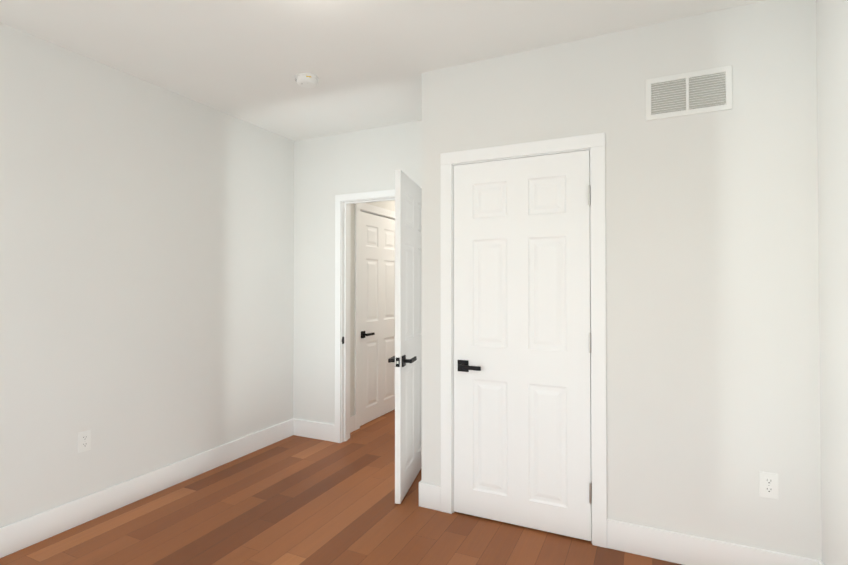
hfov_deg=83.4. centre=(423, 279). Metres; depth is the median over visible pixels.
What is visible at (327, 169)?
wall
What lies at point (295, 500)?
floor
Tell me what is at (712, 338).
wall
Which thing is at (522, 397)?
closet door
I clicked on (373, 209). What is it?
door frame
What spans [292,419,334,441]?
baseboard
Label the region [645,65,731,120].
air vent
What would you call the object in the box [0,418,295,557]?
baseboard
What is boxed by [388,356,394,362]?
door lever
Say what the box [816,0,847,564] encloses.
wall
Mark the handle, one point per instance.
(463, 366)
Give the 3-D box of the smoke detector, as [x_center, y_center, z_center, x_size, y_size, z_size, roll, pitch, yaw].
[-0.732,-1.238,2.981,0.148,0.044,0.148,0,-1,25]
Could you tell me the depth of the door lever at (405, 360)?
2.94 m
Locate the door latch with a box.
[396,358,399,366]
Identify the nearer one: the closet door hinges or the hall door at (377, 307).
the closet door hinges
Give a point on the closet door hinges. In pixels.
(589, 204)
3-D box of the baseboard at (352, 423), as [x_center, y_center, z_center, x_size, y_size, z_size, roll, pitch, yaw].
[0.393,1.326,5.307,1.080,0.145,3.000,0,-1,25]
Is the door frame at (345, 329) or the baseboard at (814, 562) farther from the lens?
the door frame at (345, 329)
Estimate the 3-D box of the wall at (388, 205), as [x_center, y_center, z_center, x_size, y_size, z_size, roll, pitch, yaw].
[-0.149,0.087,5.579,0.120,2.630,3.000,0,-1,25]
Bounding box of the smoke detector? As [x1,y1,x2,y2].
[295,73,318,87]
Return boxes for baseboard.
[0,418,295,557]
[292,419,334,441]
[350,414,355,432]
[419,480,440,507]
[607,519,811,564]
[812,559,823,564]
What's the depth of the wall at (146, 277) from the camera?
2.90 m
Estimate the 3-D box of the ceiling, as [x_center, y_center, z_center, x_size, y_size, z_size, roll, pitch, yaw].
[0.226,-1.309,3.084,3.790,0.100,7.460,0,-1,25]
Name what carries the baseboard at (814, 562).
attached to the wall at (832, 68)
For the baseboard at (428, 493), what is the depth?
2.85 m
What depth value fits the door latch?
2.89 m
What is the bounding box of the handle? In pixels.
[458,360,480,371]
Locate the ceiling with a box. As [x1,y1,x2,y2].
[0,0,764,140]
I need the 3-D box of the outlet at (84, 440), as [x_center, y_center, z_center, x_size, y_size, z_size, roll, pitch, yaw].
[-1.911,0.912,2.681,0.007,0.114,0.070,0,-1,25]
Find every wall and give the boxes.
[0,22,293,527]
[293,120,421,424]
[350,200,394,415]
[422,0,821,560]
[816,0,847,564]
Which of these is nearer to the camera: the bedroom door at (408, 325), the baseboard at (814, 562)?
the baseboard at (814, 562)
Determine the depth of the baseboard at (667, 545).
2.27 m
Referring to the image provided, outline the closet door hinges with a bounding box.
[588,185,591,503]
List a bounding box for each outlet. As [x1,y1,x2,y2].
[78,430,90,452]
[759,471,777,499]
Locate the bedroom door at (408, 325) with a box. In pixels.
[395,170,421,503]
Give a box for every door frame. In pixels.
[335,187,421,442]
[355,203,394,429]
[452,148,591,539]
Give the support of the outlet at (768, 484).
attached to the wall at (712, 338)
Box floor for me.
[0,409,681,564]
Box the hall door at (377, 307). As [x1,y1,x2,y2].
[360,211,394,425]
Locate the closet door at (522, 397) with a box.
[454,150,591,540]
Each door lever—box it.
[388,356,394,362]
[402,355,416,366]
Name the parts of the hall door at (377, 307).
hall door lever handle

